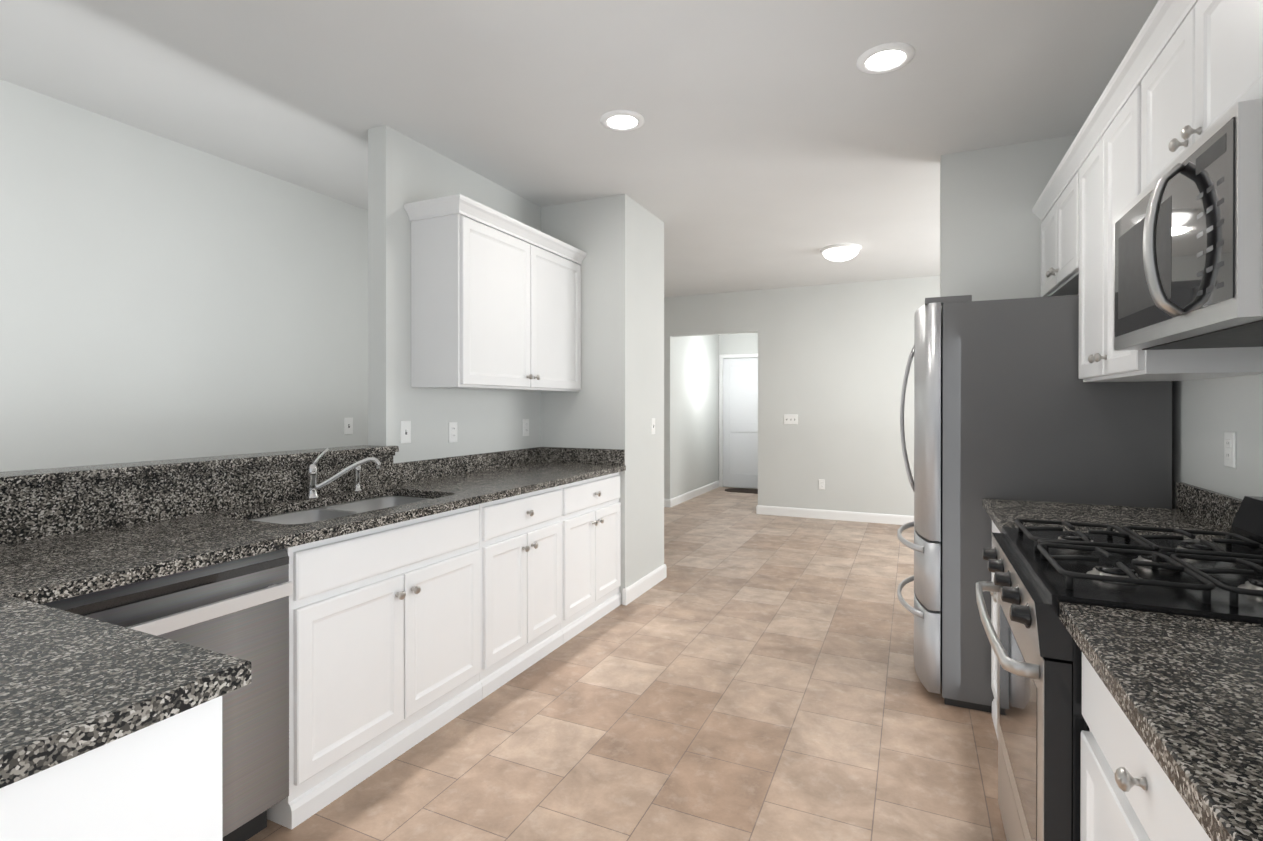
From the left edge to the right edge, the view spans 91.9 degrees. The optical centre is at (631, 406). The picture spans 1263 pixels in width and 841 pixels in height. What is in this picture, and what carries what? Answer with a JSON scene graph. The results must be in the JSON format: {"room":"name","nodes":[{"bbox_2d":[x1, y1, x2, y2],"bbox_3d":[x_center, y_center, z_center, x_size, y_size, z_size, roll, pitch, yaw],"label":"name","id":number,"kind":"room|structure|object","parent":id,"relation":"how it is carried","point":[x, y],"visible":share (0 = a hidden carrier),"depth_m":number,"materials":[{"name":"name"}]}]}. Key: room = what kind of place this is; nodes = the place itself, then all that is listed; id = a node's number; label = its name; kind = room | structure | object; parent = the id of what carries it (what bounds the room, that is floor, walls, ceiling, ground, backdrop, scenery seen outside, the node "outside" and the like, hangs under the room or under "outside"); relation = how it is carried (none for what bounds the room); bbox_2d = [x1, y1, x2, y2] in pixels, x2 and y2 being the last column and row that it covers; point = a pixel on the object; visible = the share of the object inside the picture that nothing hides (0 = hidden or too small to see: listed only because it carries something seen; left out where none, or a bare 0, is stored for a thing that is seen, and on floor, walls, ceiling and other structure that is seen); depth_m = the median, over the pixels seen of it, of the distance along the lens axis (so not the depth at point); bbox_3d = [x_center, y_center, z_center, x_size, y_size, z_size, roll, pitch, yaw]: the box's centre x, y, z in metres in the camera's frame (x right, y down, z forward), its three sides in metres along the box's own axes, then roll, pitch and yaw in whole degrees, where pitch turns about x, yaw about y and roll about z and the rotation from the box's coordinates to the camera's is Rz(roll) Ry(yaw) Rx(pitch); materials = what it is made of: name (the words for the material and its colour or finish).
{"room":"kitchen","nodes":[
{"label":"kitchen","id":0,"kind":"room"},
{"bbox_2d":[0,79,367,471],"bbox_3d":[-2.036,-0.050,4.115,0.120,2.690,9.060,0,0,25],"label":"wall","id":1,"kind":"structure","parent":0,"point":[162,298],"depth_m":3.14,"materials":[{"name":"paint"}]},
{"bbox_2d":[344,418,352,434],"bbox_3d":[-1.932,0.130,4.178,0.016,0.115,0.070,0,0,25],"label":"light switch","id":2,"kind":"object","parent":1,"relation":"attached to","point":[348,425],"visible":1,"depth_m":4.17,"materials":[{"name":"white plastic"}]},
{"bbox_2d":[368,125,540,462],"bbox_3d":[-0.976,-0.048,3.667,0.120,2.690,1.385,0,0,25],"label":"wall","id":3,"kind":"structure","parent":0,"point":[403,169],"depth_m":3.15,"materials":[{"name":"paint"}]},
{"bbox_2d":[400,421,410,443],"bbox_3d":[-1.152,0.129,3.124,0.016,0.115,0.070,0,0,25],"label":"light switch","id":4,"kind":"object","parent":3,"relation":"attached to","point":[405,431],"visible":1,"depth_m":3.12,"materials":[{"name":"white plastic"}]},
{"bbox_2d":[448,422,456,442],"bbox_3d":[-1.006,0.143,3.448,0.008,0.115,0.070,0,0,25],"label":"outlet","id":5,"kind":"object","parent":3,"relation":"attached to","point":[452,431],"visible":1,"depth_m":3.44,"materials":[{"name":"white plastic"}]},
{"bbox_2d":[408,206,583,391],"bbox_3d":[-0.738,-0.543,3.644,0.327,0.880,1.217,0,0,25],"label":"upper cabinet","id":6,"kind":"object","parent":3,"relation":"attached to","point":[495,300],"depth_m":3.24,"materials":[{"name":"white wood"}]},
{"bbox_2d":[523,419,528,435],"bbox_3d":[-0.707,0.138,4.097,0.008,0.115,0.070,0,0,25],"label":"outlet","id":7,"kind":"object","parent":3,"relation":"attached to","point":[525,427],"visible":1,"depth_m":4.09,"materials":[{"name":"white plastic"}]},
{"bbox_2d":[0,0,1158,296],"bbox_3d":[1.354,-1.423,3.736,6.590,0.060,11.220,0,0,25],"label":"ceiling","id":8,"kind":"structure","parent":0,"point":[770,144],"depth_m":2.71,"materials":[{"name":"paint"}]},
{"bbox_2d":[600,110,643,130],"bbox_3d":[-0.045,-1.384,2.961,0.216,0.012,0.216,0,0,25],"label":"recessed light","id":9,"kind":"object","parent":8,"relation":"in","point":[622,120],"visible":1,"depth_m":2.95,"materials":[{"name":"white"}]},
{"bbox_2d":[820,243,861,261],"bbox_3d":[1.847,-1.341,5.392,0.348,0.114,0.348,0,0,25],"label":"dome ceiling light","id":10,"kind":"object","parent":8,"relation":"attached to","point":[841,252],"visible":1,"depth_m":5.29,"materials":[{"name":"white glass"}]},
{"bbox_2d":[856,42,914,73],"bbox_3d":[1.010,-1.382,2.430,0.216,0.012,0.216,0,0,25],"label":"recessed light","id":11,"kind":"object","parent":8,"relation":"in","point":[885,57],"visible":1,"depth_m":2.42,"materials":[{"name":"white"}]},
{"bbox_2d":[541,194,663,595],"bbox_3d":[-0.246,-0.051,4.473,0.770,2.690,0.690,0,0,25],"label":"wall","id":12,"kind":"structure","parent":0,"point":[616,401],"depth_m":4.13,"materials":[{"name":"paint"}]},
{"bbox_2d":[622,564,666,604],"bbox_3d":[-0.240,1.242,4.475,0.784,0.105,0.718,0,0,25],"label":"baseboard","id":13,"kind":"structure","parent":12,"relation":"attached to","point":[637,589],"depth_m":4.24,"materials":[{"name":"white wood"}]},
{"bbox_2d":[651,418,654,433],"bbox_3d":[0.162,0.139,4.420,0.016,0.115,0.070,0,0,25],"label":"light switch","id":14,"kind":"object","parent":12,"relation":"attached to","point":[652,425],"visible":1,"depth_m":4.41,"materials":[{"name":"white plastic"}]},
{"bbox_2d":[246,487,1006,840],"bbox_3d":[1.354,1.327,3.746,6.590,0.060,11.220,0,0,25],"label":"floor","id":15,"kind":"structure","parent":0,"point":[742,671],"depth_m":2.47,"materials":[{"name":"tile"}]},
{"bbox_2d":[0,696,222,840],"bbox_3d":[-1.465,0.868,0.760,1.425,0.878,1.040,0,0,25],"label":"base cabinet","id":16,"kind":"object","parent":15,"relation":"on","point":[160,780],"depth_m":0.82,"materials":[{"name":"white wood"}]},
{"bbox_2d":[0,583,250,787],"bbox_3d":[-1.165,0.410,0.612,0.772,0.035,1.085,0,0,25],"label":"countertop","id":17,"kind":"structure","parent":16,"relation":"on","point":[72,685],"depth_m":0.88,"materials":[{"name":"stone"}]},
{"bbox_2d":[42,548,292,840],"bbox_3d":[-1.418,0.866,1.721,0.650,0.874,0.586,0,0,25],"label":"dishwasher","id":18,"kind":"object","parent":15,"relation":"on","point":[237,608],"visible":0.33,"depth_m":1.74,"materials":[{"name":"metal"}]},
{"bbox_2d":[267,504,481,829],"bbox_3d":[-1.121,0.862,2.419,0.661,0.878,0.917,0,0,25],"label":"base cabinet","id":19,"kind":"object","parent":15,"relation":"on","point":[384,645],"visible":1,"depth_m":2.17,"materials":[{"name":"white wood"}]},
{"bbox_2d":[0,447,625,594],"bbox_3d":[-1.186,0.333,2.275,0.660,0.177,4.087,0,0,25],"label":"countertop","id":20,"kind":"structure","parent":19,"relation":"on","point":[79,540],"depth_m":2.05,"materials":[{"name":"stone"}]},
{"bbox_2d":[250,496,428,523],"bbox_3d":[-1.125,0.514,2.452,0.470,0.185,0.840,0,0,25],"label":"double-bowl sink","id":21,"kind":"object","parent":20,"relation":"in","point":[326,512],"visible":0.27,"depth_m":2.51,"materials":[{"name":"silver metal"}]},
{"bbox_2d":[305,448,380,498],"bbox_3d":[-1.226,0.281,2.643,0.219,0.209,0.277,0,0,25],"label":"chrome faucet","id":22,"kind":"object","parent":20,"relation":"on","point":[313,486],"visible":1,"depth_m":2.60,"materials":[{"name":"silver metal"}]},
{"bbox_2d":[479,485,562,698],"bbox_3d":[-0.784,0.860,3.150,0.661,0.878,0.688,0,0,25],"label":"base cabinet","id":23,"kind":"object","parent":15,"relation":"on","point":[520,542],"visible":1,"depth_m":2.97,"materials":[{"name":"white wood"}]},
{"bbox_2d":[561,472,621,643],"bbox_3d":[-0.485,0.858,3.798,0.661,0.878,0.736,0,0,25],"label":"base cabinet","id":24,"kind":"object","parent":15,"relation":"on","point":[591,543],"visible":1,"depth_m":3.62,"materials":[{"name":"white wood"}]},
{"bbox_2d":[725,488,757,493],"bbox_3d":[1.806,1.273,9.252,0.780,0.008,0.420,0,0,25],"label":"door mat","id":25,"kind":"object","parent":15,"relation":"on","point":[744,490],"visible":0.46,"depth_m":9.28,"materials":[{"name":"black fabric"}]},
{"bbox_2d":[990,521,999,738],"bbox_3d":[1.632,0.863,2.121,0.661,0.878,0.718,0,0,25],"label":"base cabinet","id":26,"kind":"object","parent":15,"relation":"on","point":[993,654],"visible":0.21,"depth_m":2.49,"materials":[{"name":"white wood"}]},
{"bbox_2d":[982,482,1242,541],"bbox_3d":[1.633,0.354,2.119,0.657,0.137,0.721,0,0,25],"label":"countertop","id":27,"kind":"structure","parent":26,"relation":"on","point":[1198,508],"depth_m":2.14,"materials":[{"name":"stone"}]},
{"bbox_2d":[897,295,1171,712],"bbox_3d":[1.787,0.410,2.889,0.968,1.780,0.794,0,0,25],"label":"refrigerator","id":28,"kind":"object","parent":15,"relation":"on","point":[1009,404],"visible":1,"depth_m":2.58,"materials":[{"name":"silver metal"}]},
{"bbox_2d":[976,496,1262,840],"bbox_3d":[1.263,0.775,1.469,0.734,1.058,0.762,0,0,25],"label":"gas range","id":29,"kind":"object","parent":15,"relation":"on","point":[1041,573],"visible":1,"depth_m":1.36,"materials":[{"name":"black metal"}]},
{"bbox_2d":[1080,652,1210,840],"bbox_3d":[0.994,0.868,0.738,0.661,0.878,0.776,0,0,25],"label":"base cabinet","id":30,"kind":"object","parent":15,"relation":"on","point":[1129,791],"visible":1,"depth_m":0.97,"materials":[{"name":"white wood"}]},
{"bbox_3d":[0.607,0.871,-0.102,0.661,0.878,1.070,0,0,25],"label":"base cabinet","id":31,"kind":"object","parent":15,"relation":"on","visible":0},
{"bbox_2d":[1059,602,1262,840],"bbox_3d":[0.765,0.360,0.236,0.657,0.137,1.879,0,0,25],"label":"countertop","id":32,"kind":"structure","parent":31,"relation":"on","point":[1186,692],"depth_m":0.83,"materials":[{"name":"stone"}]},
{"bbox_2d":[673,335,718,497],"bbox_3d":[0.940,-0.066,8.920,0.120,2.690,2.160,0,0,25],"label":"wall","id":33,"kind":"structure","parent":0,"point":[695,412],"depth_m":8.72,"materials":[{"name":"paint"}]},
{"bbox_2d":[664,480,718,506],"bbox_3d":[0.634,1.227,8.926,0.704,0.105,2.174,0,0,25],"label":"baseboard","id":34,"kind":"structure","parent":33,"relation":"attached to","point":[677,500],"depth_m":8.49,"materials":[{"name":"white wood"}]},
{"bbox_2d":[719,333,757,488],"bbox_3d":[1.935,-0.068,9.585,1.130,2.690,0.120,0,0,25],"label":"wall","id":35,"kind":"structure","parent":0,"point":[745,343],"depth_m":9.63,"materials":[{"name":"paint"}]},
{"bbox_2d":[719,353,757,486],"bbox_3d":[1.881,0.221,9.534,1.055,2.112,0.018,0,0,25],"label":"door frame","id":36,"kind":"structure","parent":35,"relation":"attached to","point":[721,357],"depth_m":9.73,"materials":[{"name":"white wood"}]},
{"bbox_2d":[722,358,757,488],"bbox_3d":[1.871,0.251,9.521,0.921,2.028,0.042,0,0,25],"label":"hall door","id":37,"kind":"structure","parent":35,"relation":"in","point":[740,423],"depth_m":9.58,"materials":[{"name":"paint"}]},
{"bbox_2d":[664,275,939,515],"bbox_3d":[2.828,-0.059,6.794,6.470,2.690,0.120,0,0,25],"label":"wall","id":38,"kind":"structure","parent":0,"point":[832,361],"depth_m":7.00,"materials":[{"name":"paint"}]},
{"bbox_2d":[784,414,797,423],"bbox_3d":[1.869,0.145,7.162,0.162,0.115,0.016,0,0,25],"label":"light switch","id":39,"kind":"object","parent":38,"relation":"attached to","point":[790,418],"visible":1,"depth_m":7.16,"materials":[{"name":"white plastic"}]},
{"bbox_2d":[819,479,824,489],"bbox_3d":[2.188,0.891,7.021,0.070,0.115,0.008,0,0,25],"label":"outlet","id":40,"kind":"object","parent":38,"relation":"attached to","point":[821,483],"visible":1,"depth_m":7.02,"materials":[{"name":"white plastic"}]},
{"bbox_2d":[756,505,913,524],"bbox_3d":[3.565,1.235,6.385,4.544,0.105,0.014,0,0,25],"label":"baseboard","id":41,"kind":"structure","parent":38,"relation":"attached to","point":[840,515],"depth_m":6.94,"materials":[{"name":"white wood"}]},
{"bbox_2d":[940,134,1076,307],"bbox_3d":[2.961,-0.045,2.868,2.700,2.690,0.120,0,0,25],"label":"wall","id":42,"kind":"structure","parent":0,"point":[990,235],"depth_m":3.27,"materials":[{"name":"paint"}]},
{"bbox_2d":[1172,374,1262,508],"bbox_3d":[1.370,-0.038,0.612,0.120,2.690,5.550,0,0,25],"label":"wall","id":43,"kind":"structure","parent":0,"point":[1207,414],"depth_m":2.05,"materials":[{"name":"paint"}]},
{"bbox_2d":[1036,160,1075,296],"bbox_3d":[2.107,-0.765,2.746,0.327,0.430,0.804,0,0,25],"label":"upper cabinet","id":44,"kind":"object","parent":43,"relation":"attached to","point":[1055,217],"depth_m":2.79,"materials":[{"name":"white wood"}]},
{"bbox_2d":[1072,68,1262,381],"bbox_3d":[1.785,-0.537,2.049,0.327,0.880,0.728,0,0,25],"label":"upper cabinet","id":45,"kind":"object","parent":43,"relation":"attached to","point":[1104,164],"depth_m":2.07,"materials":[{"name":"white wood"}]},
{"bbox_2d":[1132,0,1262,199],"bbox_3d":[1.471,-0.769,1.368,0.327,0.412,0.766,0,0,25],"label":"upper cabinet","id":46,"kind":"object","parent":43,"relation":"attached to","point":[1187,75],"depth_m":1.45,"materials":[{"name":"white wood"}]},
{"bbox_2d":[1114,98,1262,350],"bbox_3d":[1.414,-0.361,1.396,0.452,0.397,0.760,0,0,25],"label":"microwave","id":47,"kind":"object","parent":46,"relation":"attached to","point":[1188,248],"visible":1,"depth_m":1.29,"materials":[{"name":"silver metal"}]},
{"bbox_2d":[1224,431,1235,468],"bbox_3d":[1.920,0.137,1.960,0.008,0.115,0.070,0,0,25],"label":"outlet","id":48,"kind":"object","parent":43,"relation":"attached to","point":[1230,449],"visible":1,"depth_m":1.95,"materials":[{"name":"white plastic"}]},
{"bbox_3d":[-2.078,0.776,1.282,0.120,1.058,3.875,0,0,25],"label":"wall","id":49,"kind":"structure","parent":0,"visible":0},
{"bbox_2d":[0,445,398,493],"bbox_3d":[-2.052,0.222,1.316,0.196,0.048,3.862,0,0,25],"label":"bar","id":50,"kind":"object","parent":49,"relation":"on","point":[35,479],"visible":0.96,"depth_m":2.11,"materials":[{"name":"black stone"}]}
]}

